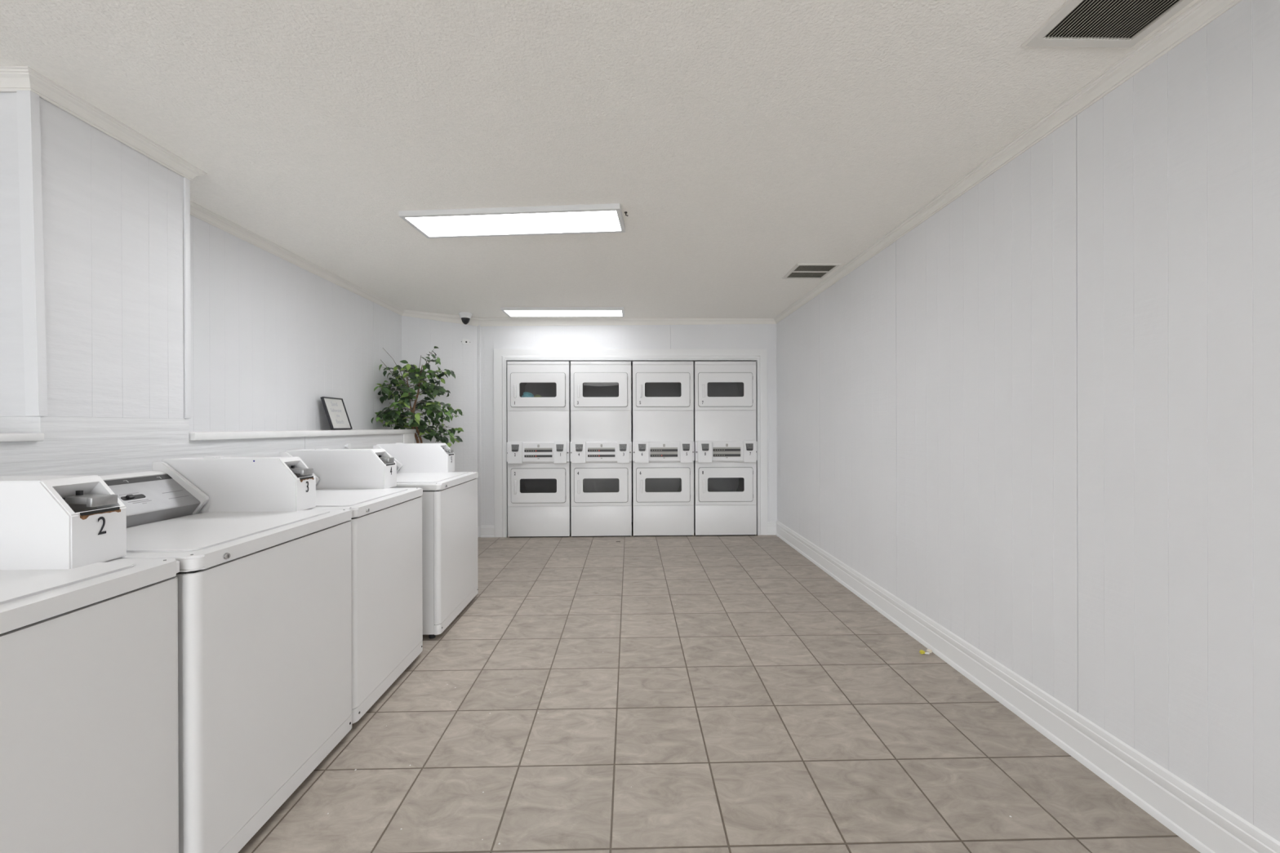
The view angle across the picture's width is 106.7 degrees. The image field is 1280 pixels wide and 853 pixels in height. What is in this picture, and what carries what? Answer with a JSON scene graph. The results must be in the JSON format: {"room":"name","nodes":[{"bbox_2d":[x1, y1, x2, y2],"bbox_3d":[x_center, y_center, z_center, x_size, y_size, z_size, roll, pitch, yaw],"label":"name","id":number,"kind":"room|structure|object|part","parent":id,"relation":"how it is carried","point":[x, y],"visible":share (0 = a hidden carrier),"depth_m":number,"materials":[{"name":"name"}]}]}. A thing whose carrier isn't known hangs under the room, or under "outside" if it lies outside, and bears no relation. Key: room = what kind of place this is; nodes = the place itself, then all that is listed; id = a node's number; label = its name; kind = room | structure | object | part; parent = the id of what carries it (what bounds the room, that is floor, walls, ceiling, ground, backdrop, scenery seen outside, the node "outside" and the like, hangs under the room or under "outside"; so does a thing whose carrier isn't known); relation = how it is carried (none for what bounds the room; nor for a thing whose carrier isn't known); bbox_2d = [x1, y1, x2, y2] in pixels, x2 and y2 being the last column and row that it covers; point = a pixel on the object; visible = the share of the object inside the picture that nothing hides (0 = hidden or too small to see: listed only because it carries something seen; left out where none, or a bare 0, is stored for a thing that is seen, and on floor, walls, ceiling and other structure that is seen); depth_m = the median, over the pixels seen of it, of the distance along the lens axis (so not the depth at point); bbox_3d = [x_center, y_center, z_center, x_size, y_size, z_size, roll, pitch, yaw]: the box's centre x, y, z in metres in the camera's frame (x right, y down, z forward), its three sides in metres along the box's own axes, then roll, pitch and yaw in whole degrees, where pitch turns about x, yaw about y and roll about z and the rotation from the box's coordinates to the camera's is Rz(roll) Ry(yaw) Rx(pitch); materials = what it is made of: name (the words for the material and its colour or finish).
{"room":"laundry","nodes":[
{"label":"laundry","id":0,"kind":"room"},
{"bbox_2d":[0,91,185,418],"bbox_3d":[-2.185,-0.597,1.857,0.320,1.126,0.556,0,0,-1],"label":"wall pier","id":1,"kind":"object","parent":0,"point":[113,215],"visible":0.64,"depth_m":1.77,"materials":[{"name":"white paint"}]},
{"bbox_2d":[0,66,207,180],"bbox_3d":[-2.157,-1.135,1.857,0.356,0.052,0.652,0,0,-1],"label":"crown molding","id":2,"kind":"object","parent":1,"relation":"attached to","point":[12,78],"visible":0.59,"depth_m":1.73,"materials":[{"name":"white paint"}]},
{"bbox_2d":[0,416,403,475],"bbox_3d":[-2.151,0.588,0.359,0.330,1.238,8.010,0,0,-1],"label":"wall","id":3,"kind":"structure","parent":0,"point":[70,446],"depth_m":1.84,"materials":[{"name":"white wood"}]},
{"bbox_2d":[0,433,44,442],"bbox_3d":[-2.118,0.039,-1.026,0.360,0.026,5.241,0,0,-1],"label":"trim","id":4,"kind":"structure","parent":3,"relation":"on","point":[3,437],"depth_m":1.54,"materials":[{"name":"white wood"}]},
{"bbox_2d":[16,89,48,416],"bbox_3d":[-2.031,-0.572,1.593,0.044,1.073,0.043,0,0,-1],"label":"trim","id":5,"kind":"structure","parent":3,"relation":"attached to","point":[28,101],"depth_m":1.58,"materials":[{"name":"white wood"}]},
{"bbox_2d":[183,177,191,418],"bbox_3d":[-2.026,-0.573,2.133,0.008,1.073,0.024,0,0,-1],"label":"trim","id":6,"kind":"structure","parent":3,"relation":"attached to","point":[186,181],"depth_m":2.13,"materials":[{"name":"white wood"}]},
{"bbox_2d":[188,429,416,440],"bbox_3d":[-2.211,0.045,3.259,0.360,0.036,2.227,0,0,-1],"label":"trim","id":7,"kind":"structure","parent":3,"relation":"on","point":[193,436],"depth_m":2.70,"materials":[{"name":"white wood"}]},
{"bbox_2d":[320,396,352,430],"bbox_3d":[-2.299,-0.097,3.617,0.091,0.244,0.265,0,0,-4],"label":"picture frame","id":8,"kind":"object","parent":7,"relation":"on","point":[335,408],"visible":1,"depth_m":3.60,"materials":[{"name":"grey"}]},
{"bbox_2d":[344,443,351,448],"bbox_3d":[-2.037,0.137,3.317,0.029,0.038,0.038,0,0,-1],"label":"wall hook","id":9,"kind":"object","parent":3,"relation":"attached to","point":[348,446],"visible":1,"depth_m":3.31,"materials":[{"name":"white"}]},
{"bbox_2d":[403,433,414,443],"bbox_3d":[-2.067,0.532,4.269,0.008,0.938,0.205,0,0,-1],"label":"trim","id":10,"kind":"structure","parent":3,"relation":"attached to","point":[407,437],"depth_m":4.27,"materials":[{"name":"white wood"}]},
{"bbox_2d":[188,214,401,431],"bbox_3d":[-2.381,0.025,0.564,0.120,2.365,8.431,0,0,-1],"label":"wall","id":11,"kind":"structure","parent":0,"point":[272,337],"depth_m":3.08,"materials":[{"name":"white paint"}]},
{"bbox_2d":[190,200,404,315],"bbox_3d":[-2.347,-1.136,3.456,0.046,0.052,2.645,0,0,-1],"label":"crown molding","id":12,"kind":"structure","parent":11,"relation":"attached to","point":[197,211],"depth_m":3.10,"materials":[{"name":"white paint"}]},
{"bbox_2d":[401,315,479,537],"bbox_3d":[-2.098,0.017,5.023,0.746,2.365,0.120,0,0,-31],"label":"wall","id":13,"kind":"structure","parent":0,"point":[420,336],"depth_m":5.04,"materials":[{"name":"white paint"}]},
{"bbox_2d":[401,310,478,325],"bbox_3d":[-2.059,-1.125,4.950,0.746,0.081,0.046,0,0,-31],"label":"crown molding","id":14,"kind":"structure","parent":13,"relation":"attached to","point":[432,316],"depth_m":4.94,"materials":[{"name":"white paint"}]},
{"bbox_2d":[461,338,470,344],"bbox_3d":[-1.860,-0.906,5.091,0.094,0.060,0.008,0,0,-31],"label":"wall plate","id":15,"kind":"object","parent":13,"relation":"attached to","point":[464,341],"visible":1,"depth_m":5.09,"materials":[{"name":"white plastic"}]},
{"bbox_2d":[477,324,480,526],"bbox_3d":[-1.741,-0.019,5.164,0.033,2.195,0.018,0,0,-1],"label":"trim","id":16,"kind":"structure","parent":13,"relation":"attached to","point":[478,326],"depth_m":5.16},
{"bbox_2d":[0,0,1199,318],"bbox_3d":[-0.403,-1.225,1.115,4.250,0.120,9.650,0,0,-1],"label":"ceiling","id":17,"kind":"structure","parent":0,"point":[740,144],"depth_m":1.78,"materials":[{"name":"white paint"}]},
{"bbox_2d":[458,311,472,324],"bbox_3d":[-1.798,-1.109,4.911,0.136,0.114,0.136,0,0,-1],"label":"security camera","id":18,"kind":"object","parent":17,"relation":"attached to","point":[465,317],"visible":1,"depth_m":4.87,"materials":[{"name":"white plastic"}]},
{"bbox_2d":[398,203,625,238],"bbox_3d":[-0.694,-1.153,2.686,1.200,0.028,0.305,0,0,4],"label":"recessed light","id":19,"kind":"object","parent":17,"relation":"in","point":[588,218],"visible":1,"depth_m":2.64,"materials":[{"name":"white plastic"}]},
{"bbox_2d":[406,210,621,235],"bbox_3d":[-0.694,-1.147,2.686,1.156,0.008,0.261,0,0,4],"label":"diffuser","id":20,"kind":"object","parent":19,"relation":"attached to","point":[559,222],"depth_m":2.68,"materials":[{"name":"white plastic"}]},
{"bbox_2d":[501,306,624,316],"bbox_3d":[-0.760,-1.155,4.815,1.200,0.028,0.305,0,0,0],"label":"recessed light","id":21,"kind":"object","parent":17,"relation":"in","point":[509,311],"visible":1,"depth_m":4.75,"materials":[{"name":"white plastic"}]},
{"bbox_2d":[504,310,622,315],"bbox_3d":[-0.760,-1.149,4.815,1.156,0.008,0.261,0,0,0],"label":"diffuser","id":22,"kind":"object","parent":21,"relation":"attached to","point":[509,313],"depth_m":4.81,"materials":[{"name":"white plastic"}]},
{"bbox_2d":[782,262,841,279],"bbox_3d":[1.286,-1.170,3.598,0.320,0.009,0.342,0,0,-1],"label":"ceiling vent","id":23,"kind":"object","parent":17,"relation":"in","point":[801,270],"visible":1,"depth_m":3.58,"materials":[{"name":"white metal"}]},
{"bbox_2d":[1021,0,1193,48],"bbox_3d":[1.348,-1.167,1.167,0.343,0.009,0.598,0,0,-1],"label":"ceiling vent","id":24,"kind":"object","parent":17,"relation":"in","point":[1076,23],"visible":1,"depth_m":1.38,"materials":[{"name":"white"}]},
{"bbox_2d":[479,324,777,537],"bbox_3d":[-0.124,0.011,5.259,3.250,2.365,0.120,0,0,-1],"label":"wall","id":25,"kind":"structure","parent":0,"point":[708,335],"depth_m":5.20,"materials":[{"name":"white paint"}]},
{"bbox_2d":[480,525,494,537],"bbox_3d":[-1.649,1.135,5.156,0.144,0.126,0.022,0,0,-1],"label":"baseboard","id":26,"kind":"structure","parent":25,"relation":"attached to","point":[486,531],"depth_m":5.15,"materials":[{"name":"white"}]},
{"bbox_2d":[478,317,776,326],"bbox_3d":[-0.126,-1.131,5.174,3.250,0.081,0.046,0,0,-1],"label":"crown molding","id":27,"kind":"structure","parent":25,"relation":"attached to","point":[482,322],"depth_m":5.17,"materials":[{"name":"white paint"}]},
{"bbox_2d":[493,348,767,537],"bbox_3d":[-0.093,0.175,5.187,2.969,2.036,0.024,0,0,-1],"label":"trim","id":28,"kind":"structure","parent":25,"relation":"attached to","point":[500,354],"depth_m":5.17,"materials":[{"name":"white"}]},
{"bbox_2d":[767,521,776,535],"bbox_3d":[1.450,1.117,5.223,0.112,0.142,0.022,0,0,-1],"label":"baseboard","id":29,"kind":"structure","parent":25,"relation":"attached to","point":[771,526],"depth_m":5.22,"materials":[{"name":"white"}]},
{"bbox_2d":[568,362,694,522],"bbox_3d":[-0.089,0.180,5.650,2.855,2.025,0.660,0,0,-1],"label":"wall","id":30,"kind":"structure","parent":0,"point":[569,362],"depth_m":5.93,"materials":[{"name":"white paint"}]},
{"bbox_2d":[238,522,1199,852],"bbox_3d":[-0.395,1.250,1.118,4.250,0.100,9.650,0,0,-1],"label":"floor","id":31,"kind":"structure","parent":0,"point":[837,735],"depth_m":1.85,"materials":[{"name":"beige tile"}]},
{"bbox_2d":[0,475,179,852],"bbox_3d":[-1.450,0.660,0.823,0.691,1.087,0.719,0,0,-1],"label":"washing machine","id":32,"kind":"object","parent":31,"relation":"on","point":[89,732],"visible":1,"depth_m":1.01,"materials":[{"name":"white metal"}]},
{"bbox_3d":[-1.389,0.323,0.817,0.455,0.005,0.602,0,0,-1],"label":"lid","id":33,"kind":"part","parent":32,"relation":"part of","materials":[{"name":"white metal"}]},
{"bbox_3d":[-1.442,0.344,0.815,0.659,0.037,0.704,0,0,-1],"label":"panel","id":34,"kind":"part","parent":32,"relation":"part of","materials":[{"name":"white metal"}]},
{"bbox_2d":[99,456,351,852],"bbox_3d":[-1.446,0.659,1.545,0.691,1.087,0.740,0,0,-1],"label":"washing machine","id":35,"kind":"object","parent":31,"relation":"on","point":[264,594],"visible":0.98,"depth_m":1.46,"materials":[{"name":"white metal"}]},
{"bbox_3d":[-1.668,0.230,1.560,0.016,0.015,0.018,0,0,-1],"label":"selector knob","id":36,"kind":"part","parent":35,"relation":"part of","materials":[{"name":"black plastic"}]},
{"bbox_3d":[-1.682,0.249,1.489,0.128,0.152,0.542,0,0,-1],"label":"control panel","id":37,"kind":"part","parent":35,"relation":"part of","materials":[{"name":"silver metal"}]},
{"bbox_3d":[-1.385,0.322,1.517,0.455,0.005,0.581,0,0,-1],"label":"lid","id":38,"kind":"part","parent":35,"relation":"part of","materials":[{"name":"white metal"}]},
{"bbox_3d":[-1.438,0.343,1.516,0.659,0.037,0.683,0,0,-1],"label":"panel","id":39,"kind":"part","parent":35,"relation":"part of","materials":[{"name":"white metal"}]},
{"bbox_3d":[-1.127,0.741,1.523,0.032,0.748,0.679,0,0,-1],"label":"panel","id":40,"kind":"part","parent":35,"relation":"part of","materials":[{"name":"white metal"}]},
{"bbox_3d":[-1.125,1.144,1.524,0.032,0.056,0.679,0,0,-1],"label":"kick panel","id":41,"kind":"part","parent":35,"relation":"part of","materials":[{"name":"white metal"}]},
{"bbox_2d":[279,448,422,724],"bbox_3d":[-1.464,0.658,2.218,0.691,1.087,0.708,0,0,-1],"label":"washing machine","id":42,"kind":"object","parent":31,"relation":"on","point":[387,603],"visible":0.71,"depth_m":2.19,"materials":[{"name":"white metal"}]},
{"bbox_3d":[-1.402,0.321,2.181,0.455,0.005,0.531,0,0,-1],"label":"lid","id":43,"kind":"part","parent":42,"relation":"part of","materials":[{"name":"white metal"}]},
{"bbox_3d":[-1.455,0.342,2.180,0.659,0.037,0.633,0,0,-1],"label":"panel","id":44,"kind":"part","parent":42,"relation":"part of","materials":[{"name":"white metal"}]},
{"bbox_3d":[-1.144,0.740,2.187,0.032,0.748,0.629,0,0,-1],"label":"panel","id":45,"kind":"part","parent":42,"relation":"part of","materials":[{"name":"white metal"}]},
{"bbox_3d":[-1.143,1.143,2.188,0.032,0.056,0.629,0,0,-1],"label":"kick panel","id":46,"kind":"part","parent":42,"relation":"part of","materials":[{"name":"white metal"}]},
{"bbox_2d":[371,346,463,447],"bbox_3d":[-2.022,0.227,4.459,0.695,1.947,0.807,0,0,-1],"label":"potted ficus","id":47,"kind":"object","parent":31,"relation":"on","point":[417,375],"visible":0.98,"depth_m":4.40,"materials":[{"name":"plant"}]},
{"bbox_2d":[373,442,478,639],"bbox_3d":[-1.465,0.657,3.034,0.691,1.087,0.741,0,0,-1],"label":"washing machine","id":48,"kind":"object","parent":31,"relation":"on","point":[450,566],"visible":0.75,"depth_m":2.90,"materials":[{"name":"white metal"}]},
{"bbox_3d":[-1.404,0.320,3.011,0.455,0.005,0.590,0,0,-1],"label":"lid","id":49,"kind":"part","parent":48,"relation":"part of","materials":[{"name":"white metal"}]},
{"bbox_3d":[-1.457,0.341,3.010,0.659,0.037,0.692,0,0,-1],"label":"panel","id":50,"kind":"part","parent":48,"relation":"part of","materials":[{"name":"white metal"}]},
{"bbox_3d":[-1.146,0.739,3.017,0.032,0.748,0.688,0,0,-1],"label":"panel","id":51,"kind":"part","parent":48,"relation":"part of","materials":[{"name":"white metal"}]},
{"bbox_3d":[-1.145,1.142,3.017,0.032,0.056,0.688,0,0,-1],"label":"kick panel","id":52,"kind":"part","parent":48,"relation":"part of","materials":[{"name":"white metal"}]},
{"bbox_2d":[506,361,571,537],"bbox_3d":[-1.099,0.247,5.444,0.667,1.897,0.807,0,0,-1],"label":"dryer","id":53,"kind":"object","parent":31,"relation":"on","point":[539,428],"visible":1,"depth_m":5.12,"materials":[{"name":"metal"}]},
{"bbox_3d":[-1.335,-0.377,5.095,0.022,0.140,0.027,0,0,-1],"label":"door handle","id":54,"kind":"part","parent":53,"relation":"part of","materials":[{"name":"plastic"}]},
{"bbox_3d":[-1.332,0.651,5.097,0.022,0.146,0.027,0,0,-1],"label":"door handle","id":55,"kind":"part","parent":53,"relation":"part of","materials":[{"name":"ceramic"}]},
{"bbox_2d":[521,391,533,397],"bbox_3d":[-1.222,-0.334,5.192,0.131,0.084,0.060,0,0,-1],"label":"garment","id":56,"kind":"object","parent":53,"relation":"in","point":[526,394],"visible":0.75,"depth_m":5.17,"materials":[{"name":"teal fabric"}]},
{"bbox_3d":[-1.095,-0.683,5.136,0.661,0.035,0.020,0,0,-1],"label":"rail","id":57,"kind":"part","parent":53,"relation":"part of","materials":[{"name":"metal"}]},
{"bbox_3d":[-1.095,-0.417,5.136,0.661,0.492,0.018,0,0,-1],"label":"panel","id":58,"kind":"part","parent":53,"relation":"part of","materials":[{"name":"metal"}]},
{"bbox_3d":[-1.096,-0.393,5.120,0.580,0.364,0.014,0,0,-1],"label":"door","id":59,"kind":"part","parent":53,"relation":"part of","materials":[{"name":"metal"}]},
{"bbox_3d":[-1.093,0.636,5.121,0.580,0.366,0.014,0,0,-1],"label":"door","id":60,"kind":"part","parent":53,"relation":"part of","materials":[{"name":"metal"}]},
{"bbox_3d":[-1.087,0.241,5.096,0.294,0.021,0.003,0,0,-1],"label":"display trim","id":61,"kind":"part","parent":53,"relation":"part of","materials":[{"name":"grey metal"}]},
{"bbox_3d":[-1.093,0.113,5.137,0.661,0.564,0.018,0,0,-1],"label":"service panel","id":62,"kind":"part","parent":53,"relation":"part of","materials":[{"name":"metal"}]},
{"bbox_3d":[-1.090,1.023,5.138,0.661,0.324,0.018,0,0,-1],"label":"kick panel","id":63,"kind":"part","parent":53,"relation":"part of","materials":[{"name":"metal"}]},
{"bbox_3d":[-1.091,0.628,5.137,0.661,0.462,0.018,0,0,-1],"label":"panel","id":64,"kind":"part","parent":53,"relation":"part of","materials":[{"name":"metal"}]},
{"bbox_3d":[-1.086,0.282,5.098,0.294,0.104,0.003,0,0,-1],"label":"fascia plate","id":65,"kind":"part","parent":53,"relation":"part of","materials":[{"name":"white"}]},
{"bbox_2d":[569,361,631,537],"bbox_3d":[-0.426,0.245,5.459,0.659,1.897,0.807,0,0,-1],"label":"dryer","id":66,"kind":"object","parent":31,"relation":"on","point":[601,443],"visible":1,"depth_m":5.14,"materials":[{"name":"metal"}]},
{"bbox_3d":[-0.659,-0.379,5.110,0.022,0.140,0.027,0,0,-1],"label":"door handle","id":67,"kind":"part","parent":66,"relation":"part of","materials":[{"name":"plastic"}]},
{"bbox_3d":[-0.656,0.649,5.111,0.022,0.146,0.027,0,0,-1],"label":"door handle","id":68,"kind":"part","parent":66,"relation":"part of","materials":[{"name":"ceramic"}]},
{"bbox_3d":[-0.423,-0.685,5.151,0.653,0.035,0.020,0,0,-1],"label":"rail","id":69,"kind":"part","parent":66,"relation":"part of","materials":[{"name":"metal"}]},
{"bbox_3d":[-0.422,-0.420,5.151,0.653,0.492,0.018,0,0,-1],"label":"panel","id":70,"kind":"part","parent":66,"relation":"part of","materials":[{"name":"metal"}]},
{"bbox_3d":[-0.423,-0.395,5.135,0.573,0.364,0.014,0,0,-1],"label":"door","id":71,"kind":"part","parent":66,"relation":"part of","materials":[{"name":"metal"}]},
{"bbox_2d":[583,382,618,386],"bbox_3d":[-0.422,-0.457,5.148,0.376,0.047,0.010,0,0,-1],"label":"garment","id":72,"kind":"object","parent":66,"relation":"in","point":[584,384],"visible":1,"depth_m":5.15,"materials":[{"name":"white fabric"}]},
{"bbox_3d":[-0.420,0.110,5.151,0.653,0.564,0.018,0,0,-1],"label":"service panel","id":73,"kind":"part","parent":66,"relation":"part of","materials":[{"name":"metal"}]},
{"bbox_3d":[-0.417,1.020,5.152,0.653,0.324,0.018,0,0,-1],"label":"kick panel","id":74,"kind":"part","parent":66,"relation":"part of","materials":[{"name":"metal"}]},
{"bbox_3d":[-0.418,0.625,5.152,0.653,0.462,0.018,0,0,-1],"label":"panel","id":75,"kind":"part","parent":66,"relation":"part of","materials":[{"name":"metal"}]},
{"bbox_3d":[-0.420,0.634,5.136,0.573,0.366,0.014,0,0,-1],"label":"door","id":76,"kind":"part","parent":66,"relation":"part of","materials":[{"name":"metal"}]},
{"bbox_3d":[-0.414,0.280,5.112,0.291,0.104,0.003,0,0,-1],"label":"fascia plate","id":77,"kind":"part","parent":66,"relation":"part of","materials":[{"name":"white metal"}]},
{"bbox_3d":[-0.414,0.239,5.111,0.291,0.021,0.003,0,0,-1],"label":"display trim","id":78,"kind":"part","parent":66,"relation":"part of","materials":[{"name":"grey metal"}]},
{"bbox_2d":[631,361,694,536],"bbox_3d":[0.246,0.243,5.473,0.665,1.897,0.807,0,0,-1],"label":"dryer","id":79,"kind":"object","parent":31,"relation":"on","point":[664,444],"visible":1,"depth_m":5.15,"materials":[{"name":"metal"}]},
{"bbox_3d":[0.010,-0.381,5.124,0.022,0.140,0.027,0,0,-1],"label":"door handle","id":80,"kind":"part","parent":79,"relation":"part of","materials":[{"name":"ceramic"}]},
{"bbox_3d":[0.014,0.647,5.126,0.022,0.146,0.027,0,0,-1],"label":"door handle","id":81,"kind":"part","parent":79,"relation":"part of","materials":[{"name":"plastic"}]},
{"bbox_3d":[0.249,-0.688,5.166,0.659,0.035,0.020,0,0,-1],"label":"rail","id":82,"kind":"part","parent":79,"relation":"part of","materials":[{"name":"metal"}]},
{"bbox_3d":[0.248,-0.398,5.149,0.578,0.364,0.014,0,0,-1],"label":"door","id":83,"kind":"part","parent":79,"relation":"part of","materials":[{"name":"metal"}]},
{"bbox_3d":[0.252,0.108,5.166,0.659,0.564,0.018,0,0,-1],"label":"service panel","id":84,"kind":"part","parent":79,"relation":"part of","materials":[{"name":"metal"}]},
{"bbox_3d":[0.254,0.623,5.167,0.659,0.462,0.018,0,0,-1],"label":"panel","id":85,"kind":"part","parent":79,"relation":"part of","materials":[{"name":"metal"}]},
{"bbox_3d":[0.250,-0.422,5.165,0.659,0.492,0.018,0,0,-1],"label":"panel","id":86,"kind":"part","parent":79,"relation":"part of","materials":[{"name":"metal"}]},
{"bbox_3d":[0.252,0.631,5.151,0.578,0.366,0.014,0,0,-1],"label":"door","id":87,"kind":"part","parent":79,"relation":"part of","materials":[{"name":"metal"}]},
{"bbox_3d":[0.255,1.018,5.167,0.659,0.324,0.018,0,0,-1],"label":"kick panel","id":88,"kind":"part","parent":79,"relation":"part of","materials":[{"name":"metal"}]},
{"bbox_3d":[0.258,0.278,5.127,0.294,0.104,0.003,0,0,-1],"label":"fascia plate","id":89,"kind":"part","parent":79,"relation":"part of","materials":[{"name":"grey metal"}]},
{"bbox_3d":[0.258,0.236,5.126,0.294,0.021,0.003,0,0,-1],"label":"display trim","id":90,"kind":"part","parent":79,"relation":"part of","materials":[{"name":"grey metal"}]},
{"bbox_2d":[693,361,757,536],"bbox_3d":[0.924,0.241,5.488,0.672,1.897,0.807,0,0,-1],"label":"dryer","id":91,"kind":"object","parent":31,"relation":"on","point":[726,444],"visible":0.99,"depth_m":5.17,"materials":[{"name":"metal"}]},
{"bbox_3d":[0.686,-0.384,5.139,0.022,0.140,0.027,0,0,-1],"label":"door handle","id":92,"kind":"part","parent":91,"relation":"part of","materials":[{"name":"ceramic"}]},
{"bbox_3d":[0.690,0.644,5.141,0.022,0.146,0.027,0,0,-1],"label":"door handle","id":93,"kind":"part","parent":91,"relation":"part of","materials":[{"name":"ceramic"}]},
{"bbox_3d":[0.927,-0.690,5.180,0.666,0.035,0.020,0,0,-1],"label":"rail","id":94,"kind":"part","parent":91,"relation":"part of","materials":[{"name":"metal"}]},
{"bbox_3d":[0.930,0.106,5.181,0.666,0.564,0.018,0,0,-1],"label":"service panel","id":95,"kind":"part","parent":91,"relation":"part of","materials":[{"name":"metal"}]},
{"bbox_3d":[0.928,-0.424,5.180,0.666,0.492,0.018,0,0,-1],"label":"panel","id":96,"kind":"part","parent":91,"relation":"part of","materials":[{"name":"metal"}]},
{"bbox_3d":[0.932,0.621,5.181,0.666,0.462,0.018,0,0,-1],"label":"panel","id":97,"kind":"part","parent":91,"relation":"part of","materials":[{"name":"metal"}]},
{"bbox_3d":[0.930,0.629,5.165,0.584,0.366,0.014,0,0,-1],"label":"door","id":98,"kind":"part","parent":91,"relation":"part of","materials":[{"name":"metal"}]},
{"bbox_3d":[0.927,-0.400,5.164,0.584,0.364,0.014,0,0,-1],"label":"door","id":99,"kind":"part","parent":91,"relation":"part of","materials":[{"name":"metal"}]},
{"bbox_3d":[0.933,1.016,5.182,0.666,0.324,0.018,0,0,-1],"label":"kick panel","id":100,"kind":"part","parent":91,"relation":"part of","materials":[{"name":"metal"}]},
{"bbox_3d":[0.937,0.276,5.141,0.297,0.104,0.003,0,0,-1],"label":"fascia plate","id":101,"kind":"part","parent":91,"relation":"part of","materials":[{"name":"grey metal"}]},
{"bbox_3d":[0.936,0.234,5.140,0.297,0.021,0.003,0,0,-1],"label":"display trim","id":102,"kind":"part","parent":91,"relation":"part of","materials":[{"name":"grey metal"}]},
{"bbox_2d":[919,648,932,654],"bbox_3d":[1.502,1.182,2.501,0.071,0.019,0.031,0,0,-15],"label":"wrapper","id":103,"kind":"object","parent":31,"relation":"on","point":[928,651],"visible":1,"depth_m":2.50,"materials":[{"name":"yellow"}]},
{"bbox_2d":[776,0,1279,842],"bbox_3d":[1.656,0.011,0.886,0.120,2.365,8.900,0,0,-1],"label":"wall","id":104,"kind":"structure","parent":0,"point":[1042,419],"depth_m":1.63,"materials":[{"name":"white paint"}]},
{"bbox_2d":[773,0,1242,324],"bbox_3d":[1.571,-1.146,0.833,0.046,0.051,8.800,0,0,-1],"label":"crown molding","id":105,"kind":"structure","parent":104,"relation":"attached to","point":[1202,12],"depth_m":1.76,"materials":[{"name":"white paint"}]},
{"bbox_2d":[775,520,1279,852],"bbox_3d":[1.590,1.115,0.836,0.022,0.158,8.800,0,0,-1],"label":"baseboard","id":106,"kind":"structure","parent":104,"relation":"attached to","point":[1203,823],"depth_m":1.71,"materials":[{"name":"white wood"}]}
]}

